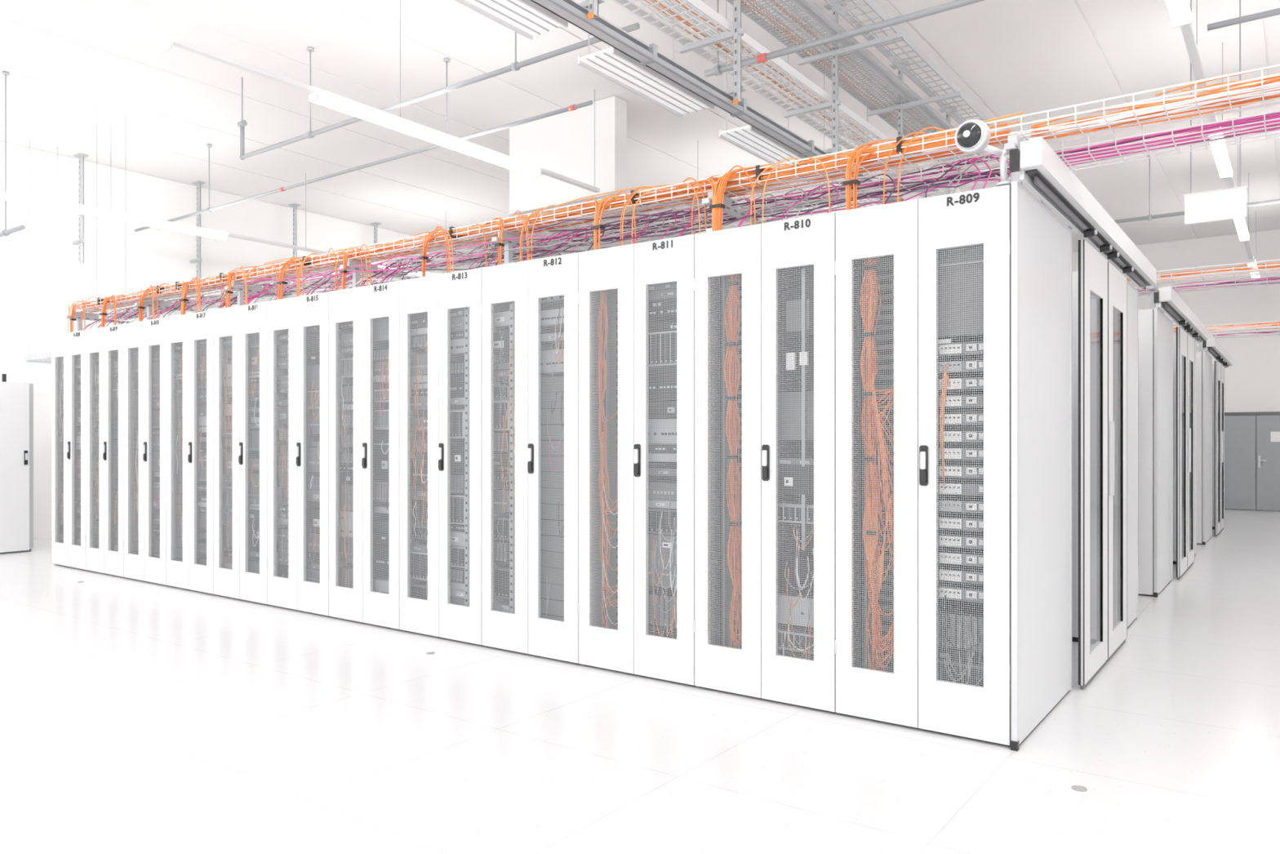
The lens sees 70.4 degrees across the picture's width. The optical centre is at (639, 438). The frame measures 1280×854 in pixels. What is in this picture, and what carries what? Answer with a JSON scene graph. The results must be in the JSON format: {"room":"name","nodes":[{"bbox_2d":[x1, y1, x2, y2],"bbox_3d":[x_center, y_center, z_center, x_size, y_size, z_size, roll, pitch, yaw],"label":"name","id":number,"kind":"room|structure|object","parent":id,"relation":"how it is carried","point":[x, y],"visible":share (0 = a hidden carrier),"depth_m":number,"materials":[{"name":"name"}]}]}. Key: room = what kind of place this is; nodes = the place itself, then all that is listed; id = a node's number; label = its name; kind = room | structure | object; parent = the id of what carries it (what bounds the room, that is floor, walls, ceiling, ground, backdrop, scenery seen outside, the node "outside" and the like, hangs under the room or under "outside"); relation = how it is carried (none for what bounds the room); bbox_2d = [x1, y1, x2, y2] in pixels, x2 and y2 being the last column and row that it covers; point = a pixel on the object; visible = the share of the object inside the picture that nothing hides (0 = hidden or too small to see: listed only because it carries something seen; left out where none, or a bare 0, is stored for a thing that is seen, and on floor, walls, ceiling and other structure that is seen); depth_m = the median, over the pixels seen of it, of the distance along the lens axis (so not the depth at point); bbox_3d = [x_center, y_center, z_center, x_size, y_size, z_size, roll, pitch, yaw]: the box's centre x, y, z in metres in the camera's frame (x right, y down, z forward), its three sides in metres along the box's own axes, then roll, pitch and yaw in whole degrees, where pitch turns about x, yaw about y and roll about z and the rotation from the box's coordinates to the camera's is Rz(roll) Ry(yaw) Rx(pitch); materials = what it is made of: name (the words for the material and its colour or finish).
{"room":"server room","nodes":[
{"label":"server room","id":0,"kind":"room"},
{"bbox_2d":[0,141,524,539],"bbox_3d":[-5.678,-1.127,13.175,0.200,4.670,22.600,0,0,36],"label":"wall","id":1,"kind":"structure","parent":0,"point":[156,256],"depth_m":11.44,"materials":[{"name":"white paint"}]},
{"bbox_2d":[508,95,626,217],"bbox_3d":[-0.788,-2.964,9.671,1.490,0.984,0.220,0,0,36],"label":"pillar","id":2,"kind":"structure","parent":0,"point":[562,144],"depth_m":9.50,"materials":[{"name":"white paint"}]},
{"bbox_2d":[0,509,1279,853],"bbox_3d":[1.453,1.258,7.975,17.850,0.100,22.600,0,0,36],"label":"floor","id":3,"kind":"structure","parent":0,"point":[137,717],"depth_m":3.49,"materials":[{"name":"white tile"}]},
{"bbox_2d":[0,373,33,554],"bbox_3d":[-7.212,0.258,9.356,0.820,1.900,1.420,0,0,36],"label":"tall cabinet","id":4,"kind":"object","parent":3,"relation":"on","point":[16,398],"visible":1,"depth_m":9.57,"materials":[{"name":"metal"}]},
{"bbox_2d":[51,329,88,570],"bbox_3d":[-5.036,0.108,8.877,0.727,2.200,1.050,0,0,36],"label":"rack","id":5,"kind":"object","parent":3,"relation":"on","point":[68,349],"visible":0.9,"depth_m":8.49,"materials":[{"name":"white metal"}]},
{"bbox_2d":[85,324,127,577],"bbox_3d":[-4.447,0.108,8.447,0.727,2.200,1.050,0,0,36],"label":"rack","id":6,"kind":"object","parent":3,"relation":"on","point":[104,346],"visible":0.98,"depth_m":8.06,"materials":[{"name":"white metal"}]},
{"bbox_2d":[123,317,169,586],"bbox_3d":[-3.858,0.108,8.018,0.727,2.200,1.050,0,0,36],"label":"rack","id":7,"kind":"object","parent":3,"relation":"on","point":[144,353],"visible":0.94,"depth_m":7.61,"materials":[{"name":"white metal"}]},
{"bbox_2d":[165,309,217,595],"bbox_3d":[-3.269,0.108,7.588,0.727,2.200,1.050,0,0,36],"label":"rack","id":8,"kind":"object","parent":3,"relation":"on","point":[189,347],"visible":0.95,"depth_m":7.19,"materials":[{"name":"white metal"}]},
{"bbox_2d":[213,301,268,604],"bbox_3d":[-2.680,0.108,7.159,0.727,2.200,1.050,0,0,36],"label":"rack","id":9,"kind":"object","parent":3,"relation":"on","point":[240,341],"visible":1,"depth_m":6.74,"materials":[{"name":"white metal"}]},
{"bbox_2d":[266,291,333,617],"bbox_3d":[-2.091,0.108,6.729,0.727,2.200,1.050,0,0,36],"label":"rack","id":10,"kind":"object","parent":3,"relation":"on","point":[298,334],"visible":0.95,"depth_m":6.32,"materials":[{"name":"white metal"}]},
{"bbox_2d":[328,280,401,630],"bbox_3d":[-1.502,0.108,6.300,0.727,2.200,1.050,0,0,36],"label":"rack","id":11,"kind":"object","parent":3,"relation":"on","point":[364,326],"visible":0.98,"depth_m":5.90,"materials":[{"name":"white metal"}]},
{"bbox_2d":[399,267,483,645],"bbox_3d":[-0.913,0.108,5.870,0.727,2.200,1.050,0,0,36],"label":"rack","id":12,"kind":"object","parent":3,"relation":"on","point":[440,317],"visible":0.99,"depth_m":5.46,"materials":[{"name":"white metal"}]},
{"bbox_2d":[480,252,582,664],"bbox_3d":[-0.324,0.108,5.441,0.727,2.200,1.050,0,0,36],"label":"rack","id":13,"kind":"object","parent":3,"relation":"on","point":[530,308],"visible":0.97,"depth_m":5.04,"materials":[{"name":"white metal"}]},
{"bbox_2d":[577,234,696,686],"bbox_3d":[0.265,0.108,5.011,0.727,2.200,1.050,0,0,36],"label":"rack","id":14,"kind":"object","parent":3,"relation":"on","point":[636,301],"visible":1,"depth_m":4.60,"materials":[{"name":"white metal"}]},
{"bbox_2d":[693,212,835,713],"bbox_3d":[0.854,0.108,4.582,0.727,2.200,1.050,0,0,36],"label":"rack","id":15,"kind":"object","parent":3,"relation":"on","point":[765,620],"visible":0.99,"depth_m":4.17,"materials":[{"name":"white metal"}]},
{"bbox_2d":[835,184,1010,746],"bbox_3d":[1.443,0.108,4.152,0.727,2.200,1.050,0,0,36],"label":"rack","id":16,"kind":"object","parent":3,"relation":"on","point":[922,642],"visible":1,"depth_m":3.74,"materials":[{"name":"white metal"}]},
{"bbox_2d":[954,119,1011,186],"bbox_3d":[1.346,-1.112,3.522,0.248,0.238,0.130,0,0,-8],"label":"security camera","id":17,"kind":"object","parent":16,"relation":"on","point":[972,136],"visible":1,"depth_m":3.48,"materials":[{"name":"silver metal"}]},
{"bbox_2d":[1010,180,1071,751],"bbox_3d":[1.753,0.105,3.932,0.028,2.205,1.040,0,0,36],"label":"end panel","id":18,"kind":"object","parent":3,"relation":"on","point":[1041,243],"visible":1,"depth_m":3.79,"materials":[{"name":"paint"}]},
{"bbox_2d":[1009,137,1156,290],"bbox_3d":[2.456,-1.058,4.812,0.112,0.172,3.370,0,0,36],"label":"header","id":19,"kind":"object","parent":18,"relation":"attached to","point":[1043,171],"visible":1,"depth_m":4.09,"materials":[{"name":"white paint"}]},
{"bbox_2d":[1078,239,1107,688],"bbox_3d":[2.308,0.127,4.616,0.028,2.158,0.660,0,0,36],"label":"door leaf","id":20,"kind":"structure","parent":19,"relation":"attached to","point":[1092,266],"depth_m":4.52,"materials":[{"name":"white paint"}]},
{"bbox_2d":[1106,261,1127,661],"bbox_3d":[2.708,0.127,5.148,0.049,2.158,0.650,0,0,36],"label":"door leaf","id":21,"kind":"structure","parent":19,"relation":"attached to","point":[1117,282],"depth_m":5.13,"materials":[{"name":"white paint"}]},
{"bbox_2d":[1071,271,1078,642],"bbox_3d":[2.733,0.108,5.922,0.727,2.200,1.050,0,0,36],"label":"rack","id":22,"kind":"object","parent":3,"relation":"on","point":[1074,273],"visible":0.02,"depth_m":5.38,"materials":[{"name":"white metal"}]},
{"bbox_2d":[1071,785,1087,791],"bbox_3d":[1.514,1.205,3.129,0.047,0.006,0.047,0,0,36],"label":"socket","id":23,"kind":"object","parent":3,"relation":"on","point":[1077,788],"visible":1,"depth_m":3.12,"materials":[{"name":"grey"}]},
{"bbox_2d":[1127,280,1137,627],"bbox_3d":[3.031,0.105,5.686,0.028,2.205,1.040,0,0,36],"label":"end panel","id":24,"kind":"object","parent":3,"relation":"on","point":[1132,292],"visible":0.26,"depth_m":5.93,"materials":[{"name":"paint"}]},
{"bbox_2d":[1137,308,1153,595],"bbox_3d":[3.918,0.108,7.546,0.727,2.200,1.050,0,0,36],"label":"rack","id":25,"kind":"object","parent":3,"relation":"on","point":[1145,317],"visible":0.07,"depth_m":6.96,"materials":[{"name":"white metal"}]},
{"bbox_2d":[1153,306,1173,597],"bbox_3d":[4.227,0.105,7.326,0.028,2.205,1.040,0,0,36],"label":"end panel","id":26,"kind":"object","parent":3,"relation":"on","point":[1162,324],"visible":1,"depth_m":7.17,"materials":[{"name":"paint"}]},
{"bbox_2d":[1153,286,1208,342],"bbox_3d":[4.930,-1.058,8.206,0.112,0.172,3.370,0,0,36],"label":"header","id":27,"kind":"object","parent":26,"relation":"attached to","point":[1171,303],"visible":1,"depth_m":7.58,"materials":[{"name":"white paint"}]},
{"bbox_2d":[1176,326,1187,579],"bbox_3d":[4.783,0.127,8.010,0.028,2.158,0.660,0,0,36],"label":"door leaf","id":28,"kind":"structure","parent":27,"relation":"attached to","point":[1181,335],"depth_m":7.86,"materials":[{"name":"white paint"}]},
{"bbox_2d":[1186,334,1194,570],"bbox_3d":[5.183,0.127,8.541,0.049,2.158,0.650,0,0,36],"label":"door leaf","id":29,"kind":"structure","parent":27,"relation":"attached to","point":[1190,340],"depth_m":8.56,"materials":[{"name":"white paint"}]},
{"bbox_2d":[1173,334,1176,564],"bbox_3d":[5.208,0.108,9.315,0.727,2.200,1.050,0,0,36],"label":"rack","id":30,"kind":"object","parent":3,"relation":"on","point":[1175,335],"visible":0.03,"depth_m":8.72,"materials":[{"name":"white metal"}]},
{"bbox_2d":[1194,341,1196,555],"bbox_3d":[5.506,0.105,9.079,0.028,2.205,1.040,0,0,36],"label":"door leaf","id":31,"kind":"object","parent":3,"relation":"on","point":[1195,343],"visible":0.16,"depth_m":9.43,"materials":[{"name":"paint"}]},
{"bbox_2d":[1196,351,1202,544],"bbox_3d":[6.392,0.108,10.939,0.727,2.200,1.050,0,0,36],"label":"rack","id":32,"kind":"object","parent":3,"relation":"on","point":[1199,354],"visible":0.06,"depth_m":10.33,"materials":[{"name":"white metal"}]},
{"bbox_2d":[1202,350,1212,544],"bbox_3d":[6.702,0.105,10.720,0.028,2.205,1.040,0,0,36],"label":"end panel","id":33,"kind":"object","parent":3,"relation":"on","point":[1206,358],"visible":1,"depth_m":10.56,"materials":[{"name":"paint"}]},
{"bbox_2d":[1212,364,1214,528],"bbox_3d":[7.683,0.108,12.709,0.727,2.200,1.050,0,0,36],"label":"rack","id":34,"kind":"object","parent":3,"relation":"on","point":[1213,365],"visible":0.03,"depth_m":12.09,"materials":[{"name":"white metal"}]},
{"bbox_3d":[7.981,0.105,12.473,0.027,2.205,1.040,0,0,36],"label":"end panel","id":35,"kind":"object","parent":3,"relation":"on","visible":0},
{"bbox_2d":[1202,337,1232,368],"bbox_3d":[7.405,-1.058,11.599,0.112,0.172,3.370,0,0,36],"label":"header","id":36,"kind":"object","parent":35,"relation":"attached to","point":[1212,345],"visible":1,"depth_m":10.99,"materials":[{"name":"white paint"}]},
{"bbox_2d":[1214,360,1221,536],"bbox_3d":[7.257,0.127,11.403,0.028,2.158,0.660,0,0,36],"label":"door leaf","id":37,"kind":"structure","parent":36,"relation":"attached to","point":[1217,365],"depth_m":11.21,"materials":[{"name":"white paint"}]},
{"bbox_2d":[1220,364,1224,531],"bbox_3d":[7.658,0.127,11.935,0.049,2.158,0.650,0,0,36],"label":"door leaf","id":38,"kind":"structure","parent":36,"relation":"attached to","point":[1222,366],"depth_m":11.98,"materials":[{"name":"white paint"}]},
{"bbox_2d":[0,0,1279,261],"bbox_3d":[1.453,-3.562,7.975,17.850,0.200,22.600,0,0,36],"label":"ceiling","id":39,"kind":"structure","parent":0,"point":[1008,57],"depth_m":9.07,"materials":[{"name":"paint"}]},
{"bbox_2d":[0,71,25,236],"bbox_3d":[-6.763,-2.684,9.140,2.700,1.543,0.059,0,0,36],"label":"pipe","id":40,"kind":"object","parent":39,"relation":"hanging from","point":[5,233],"visible":1,"depth_m":8.57,"materials":[{"name":"grey metal"}]},
{"bbox_2d":[24,108,126,363],"bbox_3d":[-6.176,-2.169,10.042,2.389,2.574,0.350,0,0,36],"label":"cable tray","id":41,"kind":"object","parent":39,"relation":"hanging from","point":[37,360],"visible":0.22,"depth_m":10.51,"materials":[{"name":"metal"}]},
{"bbox_2d":[0,121,446,276],"bbox_3d":[-6.127,-2.926,9.418,0.096,1.059,14.000,0,0,36],"label":"tube light","id":42,"kind":"object","parent":39,"relation":"hanging from","point":[11,196],"visible":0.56,"depth_m":10.07,"materials":[{"name":"white"}]},
{"bbox_2d":[72,153,448,293],"bbox_3d":[-6.013,-2.799,12.306,0.278,1.314,8.900,0,0,36],"label":"tray","id":43,"kind":"object","parent":39,"relation":"hanging from","point":[81,241],"visible":0.54,"depth_m":12.25,"materials":[{"name":"metal"}]},
{"bbox_2d":[13,0,599,192],"bbox_3d":[-3.380,-2.926,4.971,0.096,1.059,10.050,0,0,36],"label":"tube light","id":44,"kind":"object","parent":39,"relation":"hanging from","point":[68,9],"visible":1,"depth_m":6.35,"materials":[{"name":"white"}]},
{"bbox_2d":[134,57,592,231],"bbox_3d":[-3.458,-3.062,9.514,7.600,0.789,0.059,0,0,36],"label":"pipe","id":45,"kind":"object","parent":39,"relation":"hanging from","point":[574,107],"visible":0.84,"depth_m":8.75,"materials":[{"name":"grey metal"}]},
{"bbox_2d":[237,22,639,159],"bbox_3d":[-1.927,-3.059,7.321,4.740,0.793,0.059,0,0,36],"label":"pipe","id":46,"kind":"object","parent":39,"relation":"hanging from","point":[515,66],"visible":0.98,"depth_m":7.12,"materials":[{"name":"grey metal"}]},
{"bbox_2d":[65,64,1279,332],"bbox_3d":[0.537,-2.224,4.741,15.018,2.463,0.706,0,0,36],"label":"cable tray","id":47,"kind":"object","parent":39,"relation":"hanging from","point":[863,159],"visible":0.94,"depth_m":4.58,"materials":[{"name":"silver metal"}]},
{"bbox_2d":[678,218,711,233],"bbox_3d":[3.086,-2.926,13.839,0.096,1.059,9.000,0,0,36],"label":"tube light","id":48,"kind":"object","parent":39,"relation":"hanging from","point":[709,229],"visible":0.02,"depth_m":10.61,"materials":[{"name":"white"}]},
{"bbox_2d":[453,0,1004,208],"bbox_3d":[1.066,-2.821,6.469,1.000,1.269,8.710,0,0,36],"label":"tray","id":49,"kind":"object","parent":39,"relation":"hanging from","point":[637,67],"visible":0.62,"depth_m":6.62,"materials":[{"name":"metal"}]},
{"bbox_2d":[704,0,985,76],"bbox_3d":[2.443,-2.998,4.963,4.900,0.916,0.064,0,0,36],"label":"pipe","id":50,"kind":"object","parent":39,"relation":"hanging from","point":[717,70],"visible":1,"depth_m":5.79,"materials":[{"name":"grey metal"}]},
{"bbox_2d":[1067,155,1279,229],"bbox_3d":[8.466,-3.058,9.421,7.780,0.796,0.064,0,0,36],"label":"pipe","id":51,"kind":"object","parent":39,"relation":"hanging from","point":[1149,217],"visible":0.62,"depth_m":10.99,"materials":[{"name":"grey metal"}]},
{"bbox_2d":[1165,0,1208,92],"bbox_3d":[3.118,-2.338,5.226,0.096,0.621,2.383,0,0,36],"label":"tube light","id":52,"kind":"object","parent":39,"relation":"hanging from","point":[1180,14],"depth_m":5.46,"materials":[{"name":"white plastic"}]},
{"bbox_2d":[1120,258,1279,313],"bbox_3d":[3.112,-2.224,8.065,14.774,2.463,0.700,0,0,36],"label":"cable tray","id":53,"kind":"object","parent":39,"relation":"hanging from","point":[1189,275],"visible":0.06,"depth_m":7.00,"materials":[{"name":"silver metal"}]},
{"bbox_2d":[1122,259,1279,296],"bbox_3d":[3.098,-1.241,8.038,14.765,0.117,0.526,0,0,36],"label":"wire basket","id":54,"kind":"object","parent":53,"relation":"on","point":[1189,275],"depth_m":6.99,"materials":[{"name":"silver metal"}]},
{"bbox_2d":[1182,0,1248,224],"bbox_3d":[4.433,-2.569,6.996,0.420,1.774,0.060,0,0,36],"label":"hanging sign","id":55,"kind":"object","parent":39,"relation":"hanging from","point":[1230,202],"visible":0.78,"depth_m":6.97,"materials":[{"name":"white"}]},
{"bbox_2d":[1208,133,1238,188],"bbox_3d":[4.871,-2.501,7.631,0.096,0.940,3.434,0,0,36],"label":"tube light","id":56,"kind":"object","parent":39,"relation":"hanging from","point":[1220,153],"depth_m":7.93,"materials":[{"name":"white plastic"}]},
{"bbox_2d":[1173,320,1279,351],"bbox_3d":[5.587,-2.224,11.458,14.774,2.463,0.700,0,0,36],"label":"cable tray","id":57,"kind":"object","parent":39,"relation":"hanging from","point":[1276,325],"visible":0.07,"depth_m":10.40,"materials":[{"name":"silver metal"}]},
{"bbox_2d":[1173,320,1279,338],"bbox_3d":[5.573,-1.241,11.431,14.765,0.117,0.526,0,0,36],"label":"wire basket","id":58,"kind":"object","parent":57,"relation":"on","point":[1276,325],"depth_m":10.39,"materials":[{"name":"silver metal"}]},
{"bbox_2d":[1207,8,1279,31],"bbox_3d":[6.015,-3.059,4.277,5.680,0.793,0.059,0,0,36],"label":"pipe","id":59,"kind":"object","parent":39,"relation":"hanging from","point":[1273,12],"visible":1,"depth_m":5.82,"materials":[{"name":"grey metal"}]},
{"bbox_2d":[1233,207,1260,282],"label":"tube light","id":60,"kind":"object","parent":39,"relation":"hanging from","point":[1240,223],"depth_m":10.91,"materials":[{"name":"white plastic"}]},
{"bbox_2d":[1071,229,1279,511],"bbox_3d":[8.052,-1.127,17.025,17.450,4.670,0.200,0,0,36],"label":"wall","id":61,"kind":"structure","parent":0,"point":[1252,382],"depth_m":15.40,"materials":[{"name":"white paint"}]},
{"bbox_2d":[1224,411,1279,511],"bbox_3d":[10.316,0.383,15.198,1.500,1.650,0.080,0,0,36],"label":"door","id":62,"kind":"structure","parent":61,"relation":"in","point":[1251,439],"depth_m":15.23,"materials":[{"name":"grey metal"}]}
]}

